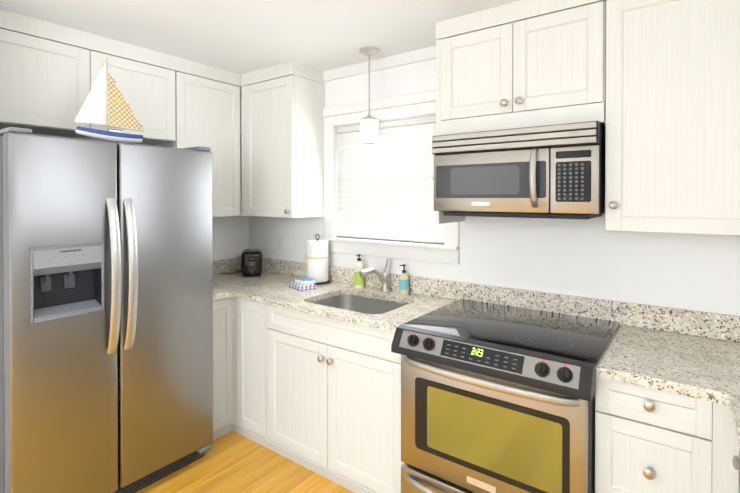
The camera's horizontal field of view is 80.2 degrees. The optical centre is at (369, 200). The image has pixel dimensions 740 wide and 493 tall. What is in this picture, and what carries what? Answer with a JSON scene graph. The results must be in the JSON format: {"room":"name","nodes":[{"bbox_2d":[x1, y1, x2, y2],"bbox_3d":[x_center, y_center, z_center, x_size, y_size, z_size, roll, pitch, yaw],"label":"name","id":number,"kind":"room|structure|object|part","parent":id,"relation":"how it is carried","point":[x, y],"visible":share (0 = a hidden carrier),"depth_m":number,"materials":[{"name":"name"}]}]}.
{"room":"kitchen","nodes":[
{"label":"kitchen","id":0,"kind":"room"},
{"bbox_2d":[0,87,248,259],"bbox_3d":[-1.597,0.273,2.967,0.120,2.390,1.815,0,1,36],"label":"wall","id":1,"kind":"structure","parent":0,"point":[230,236],"depth_m":3.52,"materials":[{"name":"white paint"}]},
{"bbox_2d":[0,28,95,137],"bbox_3d":[-1.808,-0.602,2.301,0.320,0.449,0.496,0,1,36],"label":"upper cabinet","id":2,"kind":"object","parent":1,"relation":"attached to","point":[46,86],"depth_m":2.24,"materials":[{"name":"paint"}]},
{"bbox_2d":[76,52,179,145],"bbox_3d":[-1.514,-0.605,2.699,0.320,0.449,0.494,0,1,36],"label":"upper cabinet","id":3,"kind":"object","parent":1,"relation":"attached to","point":[152,93],"depth_m":2.67,"materials":[{"name":"paint"}]},
{"bbox_2d":[156,72,240,216],"bbox_3d":[-1.219,-0.361,3.101,0.320,0.944,0.496,0,1,36],"label":"upper cabinet","id":4,"kind":"object","parent":1,"relation":"attached to","point":[209,109],"depth_m":3.05,"materials":[{"name":"paint"}]},
{"bbox_2d":[213,257,240,273],"bbox_3d":[-1.266,0.513,3.294,0.020,0.104,0.838,0,1,36],"label":"backsplash","id":5,"kind":"structure","parent":1,"relation":"attached to","point":[231,264],"depth_m":3.46,"materials":[{"name":"stone"}]},
{"bbox_2d":[135,430,353,492],"bbox_3d":[-0.985,1.536,0.546,4.150,0.100,5.400,0,1,36],"label":"floor","id":6,"kind":"structure","parent":0,"point":[232,461],"depth_m":2.35,"materials":[{"name":"laminate"}]},
{"bbox_2d":[0,127,212,492],"bbox_3d":[-1.443,0.586,2.325,0.832,1.774,0.922,0,1,36],"label":"fridge","id":7,"kind":"object","parent":6,"relation":"on","point":[106,316],"visible":1,"depth_m":2.02,"materials":[{"name":"grey metal"}]},
{"bbox_3d":[-1.344,0.548,1.934,0.084,1.650,0.411,0,1,36],"label":"freezer door","id":8,"kind":"part","parent":7,"relation":"part of","materials":[{"name":"silver metal"}]},
{"bbox_2d":[73,58,143,142],"bbox_3d":[-1.339,-0.501,2.266,0.063,0.462,0.342,0,1,36],"label":"sailboat model","id":9,"kind":"object","parent":7,"relation":"on","point":[119,111],"visible":0.96,"depth_m":2.25},
{"bbox_2d":[213,297,232,439],"bbox_3d":[-1.194,1.037,2.892,0.616,0.864,0.268,0,1,36],"label":"base cabinet","id":10,"kind":"object","parent":6,"relation":"on","point":[222,308],"depth_m":2.75,"materials":[{"name":"paint"}]},
{"bbox_2d":[233,298,264,446],"bbox_3d":[-0.564,1.037,2.951,0.329,0.864,0.616,0,1,36],"label":"base cabinet","id":11,"kind":"object","parent":6,"relation":"on","point":[248,316],"depth_m":2.71,"materials":[{"name":"paint"}]},
{"bbox_2d":[265,304,403,492],"bbox_3d":[-0.037,1.039,2.562,0.979,0.864,0.616,0,1,36],"label":"base cabinet","id":12,"kind":"object","parent":6,"relation":"on","point":[320,395],"depth_m":2.29,"materials":[{"name":"paint"}]},
{"bbox_2d":[213,270,739,451],"bbox_3d":[-0.392,0.597,1.343,3.744,0.035,2.997,0,1,36],"label":"countertop","id":13,"kind":"structure","parent":12,"relation":"on","point":[704,368],"depth_m":1.79,"materials":[{"name":"stone"}]},
{"bbox_2d":[221,249,261,276],"bbox_3d":[-0.952,0.469,3.387,0.348,0.189,0.260,0,1,36],"label":"toaster","id":14,"kind":"object","parent":13,"relation":"on","point":[251,262],"visible":1,"depth_m":3.26,"materials":[{"name":"black plastic"}]},
{"bbox_2d":[289,282,315,290],"bbox_3d":[-0.443,0.554,2.873,0.120,0.027,0.170,0,1,-36],"label":"dish towel","id":15,"kind":"object","parent":13,"relation":"on","point":[297,286],"visible":0.69,"depth_m":2.82,"materials":[{"name":"white fabric"}]},
{"bbox_2d":[295,277,314,284],"bbox_3d":[-0.426,0.525,2.879,0.084,0.030,0.120,0,1,-42],"label":"pack","id":16,"kind":"object","parent":15,"relation":"on","point":[305,281],"visible":1,"depth_m":2.85,"materials":[{"name":"white plastic"}]},
{"bbox_2d":[315,234,329,283],"bbox_3d":[-0.364,0.397,3.039,0.171,0.339,0.173,0,1,36],"label":"paper towel holder","id":17,"kind":"object","parent":13,"relation":"on","point":[328,280],"visible":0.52,"depth_m":3.03,"materials":[{"name":"black metal"}]},
{"bbox_2d":[303,240,328,281],"bbox_3d":[-0.365,0.413,3.041,0.157,0.276,0.153,0,1,36],"label":"paper towel roll","id":18,"kind":"object","parent":17,"relation":"on","point":[316,256],"visible":0.9,"depth_m":2.98,"materials":[{"name":"white paper"}]},
{"bbox_2d":[354,254,363,287],"bbox_3d":[-0.071,0.459,2.877,0.063,0.218,0.063,0,1,36],"label":"dish soap bottle","id":19,"kind":"object","parent":13,"relation":"on","point":[358,278],"visible":1,"depth_m":2.85,"materials":[{"name":"green plastic"}]},
{"bbox_2d":[313,295,406,313],"bbox_3d":[-0.065,0.700,2.524,0.579,0.184,0.439,0,1,36],"label":"sink basin","id":20,"kind":"object","parent":13,"relation":"in","point":[365,305],"visible":0.1,"depth_m":2.74,"materials":[{"name":"silver metal"}]},
{"bbox_2d":[359,259,389,291],"bbox_3d":[0.034,0.468,2.705,0.232,0.202,0.062,0,1,-43],"label":"faucet","id":21,"kind":"object","parent":13,"relation":"on","point":[384,278],"visible":1,"depth_m":2.74,"materials":[{"name":"silver metal"}]},
{"bbox_2d":[399,264,408,294],"bbox_3d":[0.209,0.479,2.687,0.059,0.181,0.059,0,1,36],"label":"hand soap bottle","id":22,"kind":"object","parent":13,"relation":"on","point":[403,283],"visible":1,"depth_m":2.67,"materials":[{"name":"beige plastic"}]},
{"bbox_2d":[391,299,619,492],"bbox_3d":[0.620,1.018,1.976,0.795,0.914,0.734,0,1,36],"label":"stove","id":23,"kind":"object","parent":6,"relation":"on","point":[497,398],"visible":1,"depth_m":1.74,"materials":[{"name":"grey metal"}]},
{"bbox_2d":[595,376,732,492],"bbox_3d":[1.139,1.046,1.694,0.395,0.864,0.616,0,1,36],"label":"base cabinet","id":24,"kind":"object","parent":6,"relation":"on","point":[648,440],"depth_m":1.45,"materials":[{"name":"paint"}]},
{"bbox_2d":[733,419,739,492],"bbox_3d":[1.240,1.051,0.951,0.646,0.864,0.500,0,1,36],"label":"base cabinet","id":25,"kind":"object","parent":6,"relation":"on","point":[736,454],"depth_m":1.33,"materials":[{"name":"paint"}]},
{"bbox_2d":[0,0,605,73],"bbox_3d":[-0.985,-0.954,0.528,4.150,0.100,5.400,0,1,36],"label":"ceiling","id":26,"kind":"structure","parent":0,"point":[240,36],"depth_m":2.30,"materials":[{"name":"white paint"}]},
{"bbox_2d":[0,9,239,86],"bbox_3d":[-1.386,-0.875,2.617,0.022,0.087,1.511,0,1,36],"label":"crown molding","id":27,"kind":"structure","parent":26,"relation":"attached to","point":[11,21],"depth_m":2.47,"materials":[{"name":"paint"}]},
{"bbox_2d":[240,61,299,86],"bbox_3d":[-0.716,-0.878,3.049,0.526,0.087,0.022,0,1,36],"label":"crown molding","id":28,"kind":"structure","parent":26,"relation":"attached to","point":[289,68],"depth_m":3.01,"materials":[{"name":"paint"}]},
{"bbox_2d":[359,47,378,146],"bbox_3d":[-0.005,-0.628,2.684,0.124,0.583,0.124,0,1,36],"label":"pendant light","id":29,"kind":"object","parent":26,"relation":"hanging from","point":[369,130],"visible":1,"depth_m":2.65,"materials":[{"name":"silver metal"}]},
{"bbox_2d":[435,0,606,39],"bbox_3d":[1.082,-0.869,1.722,1.836,0.087,0.022,0,1,36],"label":"crown molding","id":30,"kind":"structure","parent":26,"relation":"attached to","point":[512,12],"depth_m":2.05,"materials":[{"name":"paint"}]},
{"bbox_2d":[249,58,739,315],"bbox_3d":[0.535,0.276,2.597,4.150,2.390,0.120,0,1,36],"label":"wall","id":31,"kind":"structure","parent":0,"point":[591,258],"depth_m":2.23,"materials":[{"name":"white paint"}]},
{"bbox_2d":[277,235,282,249],"bbox_3d":[-0.702,0.328,3.430,0.070,0.114,0.008,0,1,36],"label":"electrical outlet","id":32,"kind":"object","parent":31,"relation":"attached to","point":[279,242],"visible":1,"depth_m":3.43,"materials":[{"name":"white plastic"}]},
{"bbox_2d":[241,75,324,217],"bbox_3d":[-0.640,-0.361,3.163,0.530,0.945,0.352,0,1,36],"label":"upper cabinet","id":33,"kind":"object","parent":31,"relation":"attached to","point":[282,147],"visible":1,"depth_m":3.03,"materials":[{"name":"paint"}]},
{"bbox_2d":[305,237,311,252],"bbox_3d":[-0.457,0.328,3.249,0.070,0.114,0.008,0,1,36],"label":"electrical outlet","id":34,"kind":"object","parent":31,"relation":"attached to","point":[307,238],"visible":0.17,"depth_m":3.26,"materials":[{"name":"white plastic"}]},
{"bbox_2d":[316,46,435,83],"bbox_3d":[0.099,-0.877,2.823,1.098,0.087,0.018,0,1,36],"label":"crown molding","id":35,"kind":"structure","parent":31,"relation":"attached to","point":[428,53],"depth_m":2.84,"materials":[{"name":"paint"}]},
{"bbox_2d":[321,90,459,264],"bbox_3d":[0.121,-0.146,2.871,1.041,1.020,0.165,0,1,36],"label":"window","id":36,"kind":"structure","parent":31,"relation":"in","point":[420,104],"depth_m":2.86,"materials":[{"name":"white wood"}]},
{"bbox_2d":[337,115,443,243],"bbox_3d":[0.116,-0.132,2.868,0.848,0.773,0.066,0,1,36],"label":"window blind slats","id":37,"kind":"structure","parent":36,"relation":"attached to","point":[386,188],"depth_m":2.86,"materials":[{"name":"white plastic"}]},
{"bbox_2d":[262,258,739,342],"bbox_3d":[0.491,0.518,2.539,3.744,0.104,0.022,0,1,36],"label":"backsplash","id":38,"kind":"structure","parent":31,"relation":"attached to","point":[702,324],"depth_m":2.19,"materials":[{"name":"stone"}]},
{"bbox_2d":[436,1,605,223],"bbox_3d":[0.736,-0.354,2.148,0.773,0.945,0.352,0,1,36],"label":"upper cabinet","id":39,"kind":"object","parent":31,"relation":"attached to","point":[547,69],"visible":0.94,"depth_m":1.99,"materials":[{"name":"paint"}]},
{"bbox_2d":[432,121,604,218],"bbox_3d":[0.715,-0.124,2.114,0.744,0.397,0.430,0,1,36],"label":"microwave","id":40,"kind":"object","parent":39,"relation":"attached to","point":[557,171],"visible":1,"depth_m":1.93,"materials":[{"name":"silver metal"}]},
{"bbox_2d":[605,0,739,235],"bbox_3d":[1.474,-0.350,1.604,1.058,0.945,0.352,0,1,36],"label":"upper cabinet","id":41,"kind":"object","parent":31,"relation":"attached to","point":[672,135],"visible":1,"depth_m":1.67,"materials":[{"name":"paint"}]}
]}

